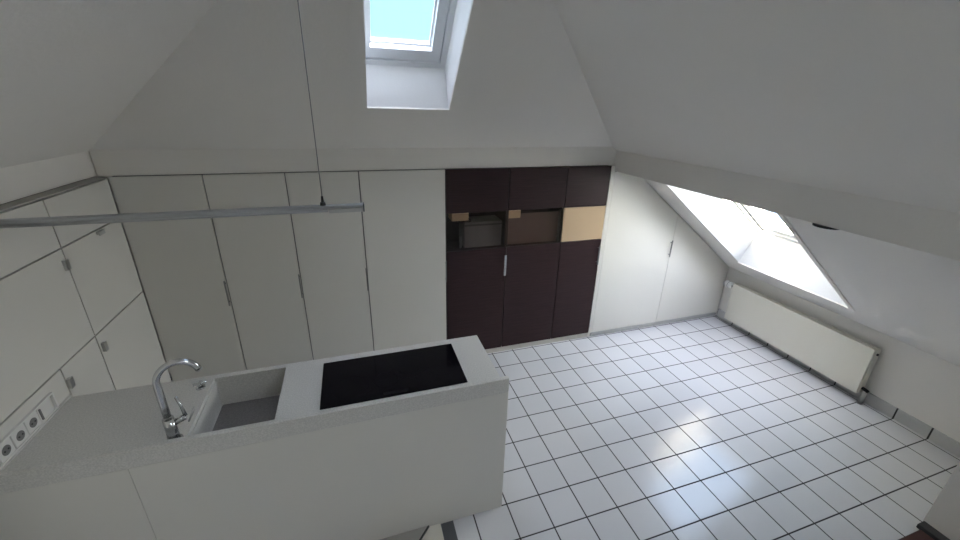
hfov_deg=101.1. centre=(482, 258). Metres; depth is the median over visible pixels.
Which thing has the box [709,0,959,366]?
ceiling
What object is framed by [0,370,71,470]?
panel
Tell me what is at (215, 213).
diffuser
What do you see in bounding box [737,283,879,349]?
grille
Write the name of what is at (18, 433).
socket
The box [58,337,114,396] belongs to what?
upper cabinet
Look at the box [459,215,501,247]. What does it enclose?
appliance
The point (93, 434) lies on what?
island countertop
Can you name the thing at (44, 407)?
switch
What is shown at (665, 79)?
ceiling
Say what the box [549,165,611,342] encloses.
cupboard
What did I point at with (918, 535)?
floor
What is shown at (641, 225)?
tall cabinet
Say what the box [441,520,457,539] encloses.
floor strip
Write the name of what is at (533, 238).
cupboard
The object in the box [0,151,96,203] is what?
trim
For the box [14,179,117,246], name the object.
upper cabinet
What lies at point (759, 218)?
window
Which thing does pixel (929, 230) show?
beam
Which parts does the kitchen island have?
panel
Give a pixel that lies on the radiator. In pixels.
(848, 360)
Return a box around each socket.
[0,438,15,463]
[9,424,28,448]
[23,411,40,434]
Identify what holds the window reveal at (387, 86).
attached to the ceiling at (238, 78)
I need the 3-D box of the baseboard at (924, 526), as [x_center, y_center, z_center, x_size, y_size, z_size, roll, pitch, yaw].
[3.133,1.958,2.454,0.075,0.035,0.650,-5,22,-17]
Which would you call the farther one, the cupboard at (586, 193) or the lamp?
the cupboard at (586, 193)
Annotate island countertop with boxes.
[0,335,508,494]
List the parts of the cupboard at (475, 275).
door, door, handle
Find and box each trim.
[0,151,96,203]
[0,177,106,212]
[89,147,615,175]
[347,0,478,111]
[738,214,854,310]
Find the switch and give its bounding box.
[36,398,53,421]
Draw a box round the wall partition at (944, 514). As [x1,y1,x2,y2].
[922,462,959,539]
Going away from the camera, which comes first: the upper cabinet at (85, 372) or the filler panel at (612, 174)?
the upper cabinet at (85, 372)
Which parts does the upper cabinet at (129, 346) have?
handle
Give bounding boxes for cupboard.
[445,167,509,353]
[500,166,567,350]
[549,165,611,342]
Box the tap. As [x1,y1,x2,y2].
[152,358,201,439]
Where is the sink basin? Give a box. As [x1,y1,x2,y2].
[191,371,284,434]
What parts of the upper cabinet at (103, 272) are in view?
handle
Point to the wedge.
(434, 532)
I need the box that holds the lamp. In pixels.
[812,223,838,229]
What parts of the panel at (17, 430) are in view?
frame, panel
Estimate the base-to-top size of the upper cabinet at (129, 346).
1.101 m
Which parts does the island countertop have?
waste knob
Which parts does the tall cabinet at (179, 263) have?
handle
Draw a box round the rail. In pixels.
[0,0,364,228]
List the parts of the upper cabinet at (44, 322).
handle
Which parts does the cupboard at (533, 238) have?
door, panel, door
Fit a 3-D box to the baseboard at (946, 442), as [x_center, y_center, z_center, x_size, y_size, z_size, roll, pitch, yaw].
[3.661,1.228,4.254,0.015,0.118,2.725,-5,22,-17]
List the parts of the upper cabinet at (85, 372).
handle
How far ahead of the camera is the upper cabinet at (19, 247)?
2.10 m
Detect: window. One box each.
[364,0,456,68]
[736,203,799,243]
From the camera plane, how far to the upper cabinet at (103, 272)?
2.71 m
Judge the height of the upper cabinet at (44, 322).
0.608 m
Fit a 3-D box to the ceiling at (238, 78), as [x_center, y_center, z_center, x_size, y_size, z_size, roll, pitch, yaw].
[0.105,-0.810,0.754,4.534,1.791,5.699,-5,22,-17]
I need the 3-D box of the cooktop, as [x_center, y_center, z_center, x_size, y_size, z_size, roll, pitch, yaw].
[-0.583,0.747,2.580,0.878,0.008,0.448,-5,22,-17]
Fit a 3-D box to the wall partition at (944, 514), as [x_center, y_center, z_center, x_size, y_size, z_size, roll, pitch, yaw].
[4.020,1.583,1.414,1.068,1.532,2.780,-5,22,-17]
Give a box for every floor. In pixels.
[169,315,959,539]
[899,530,933,539]
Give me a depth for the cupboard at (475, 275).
4.07 m
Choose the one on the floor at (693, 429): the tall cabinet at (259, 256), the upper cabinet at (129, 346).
the tall cabinet at (259, 256)
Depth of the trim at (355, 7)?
2.57 m
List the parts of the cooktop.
control panel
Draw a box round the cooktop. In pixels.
[320,344,467,409]
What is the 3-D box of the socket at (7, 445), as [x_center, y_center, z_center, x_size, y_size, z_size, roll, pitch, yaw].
[-2.269,0.911,1.873,0.013,0.083,0.085,-5,22,-17]
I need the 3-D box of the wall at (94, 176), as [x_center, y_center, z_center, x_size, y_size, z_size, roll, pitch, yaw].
[-0.228,-0.166,4.585,7.125,2.275,0.075,-5,22,-17]
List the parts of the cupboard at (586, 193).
door, glass panel, door, handle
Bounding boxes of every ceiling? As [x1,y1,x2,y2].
[0,0,612,167]
[553,0,925,351]
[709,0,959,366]
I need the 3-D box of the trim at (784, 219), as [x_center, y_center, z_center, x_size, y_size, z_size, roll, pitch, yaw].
[2.636,-0.144,3.834,1.383,1.043,1.225,-5,22,-17]
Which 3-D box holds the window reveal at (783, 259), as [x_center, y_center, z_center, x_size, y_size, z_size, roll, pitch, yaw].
[2.659,-0.277,3.810,1.429,1.266,1.198,-5,22,-17]
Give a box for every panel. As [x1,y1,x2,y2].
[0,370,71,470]
[380,525,428,539]
[587,165,615,336]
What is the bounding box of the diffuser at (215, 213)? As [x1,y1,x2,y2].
[0,209,327,228]
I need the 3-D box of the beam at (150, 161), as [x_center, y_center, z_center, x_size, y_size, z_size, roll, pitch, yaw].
[-0.787,-1.026,3.695,4.388,0.306,0.550,-5,22,-17]
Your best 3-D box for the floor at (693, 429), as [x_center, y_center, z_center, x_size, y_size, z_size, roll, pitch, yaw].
[0.655,2.068,2.318,7.075,0.200,6.200,-5,22,-17]
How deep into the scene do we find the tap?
1.96 m
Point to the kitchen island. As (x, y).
(384, 477)
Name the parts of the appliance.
rail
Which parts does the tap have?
lever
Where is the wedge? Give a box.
[422,524,443,539]
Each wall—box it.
[87,176,169,373]
[715,267,959,441]
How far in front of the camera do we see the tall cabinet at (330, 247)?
3.59 m
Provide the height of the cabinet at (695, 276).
1.505 m
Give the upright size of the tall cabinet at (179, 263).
2.090 m
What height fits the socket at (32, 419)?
0.083 m
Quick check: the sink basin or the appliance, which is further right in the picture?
the appliance
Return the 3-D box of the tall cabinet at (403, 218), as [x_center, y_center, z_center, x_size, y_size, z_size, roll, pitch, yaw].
[-0.809,0.108,4.093,0.759,2.090,0.582,-5,22,-17]
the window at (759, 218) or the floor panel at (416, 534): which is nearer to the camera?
the floor panel at (416, 534)
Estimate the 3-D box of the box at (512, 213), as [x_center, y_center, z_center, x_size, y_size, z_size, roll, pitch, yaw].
[0.317,-0.452,4.027,0.132,0.080,0.035,-5,22,-17]
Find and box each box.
[447,213,471,222]
[508,210,520,217]
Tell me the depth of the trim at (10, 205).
2.32 m
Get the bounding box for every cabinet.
[0,200,59,277]
[0,249,93,422]
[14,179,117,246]
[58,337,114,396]
[59,223,142,334]
[94,292,171,389]
[108,174,246,380]
[203,172,313,369]
[285,171,373,359]
[358,169,446,350]
[590,171,677,335]
[654,215,728,325]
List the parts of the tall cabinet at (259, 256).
handle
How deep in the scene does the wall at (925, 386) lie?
3.62 m
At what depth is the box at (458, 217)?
3.90 m
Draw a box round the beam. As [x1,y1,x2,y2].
[609,151,959,260]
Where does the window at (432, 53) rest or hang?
in the window reveal at (387, 86)
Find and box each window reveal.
[366,0,472,107]
[667,185,845,305]
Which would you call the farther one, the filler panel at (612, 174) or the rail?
the filler panel at (612, 174)
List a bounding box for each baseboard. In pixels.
[716,309,959,457]
[916,521,949,539]
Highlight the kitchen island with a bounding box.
[0,392,507,539]
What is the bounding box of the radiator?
[723,280,881,404]

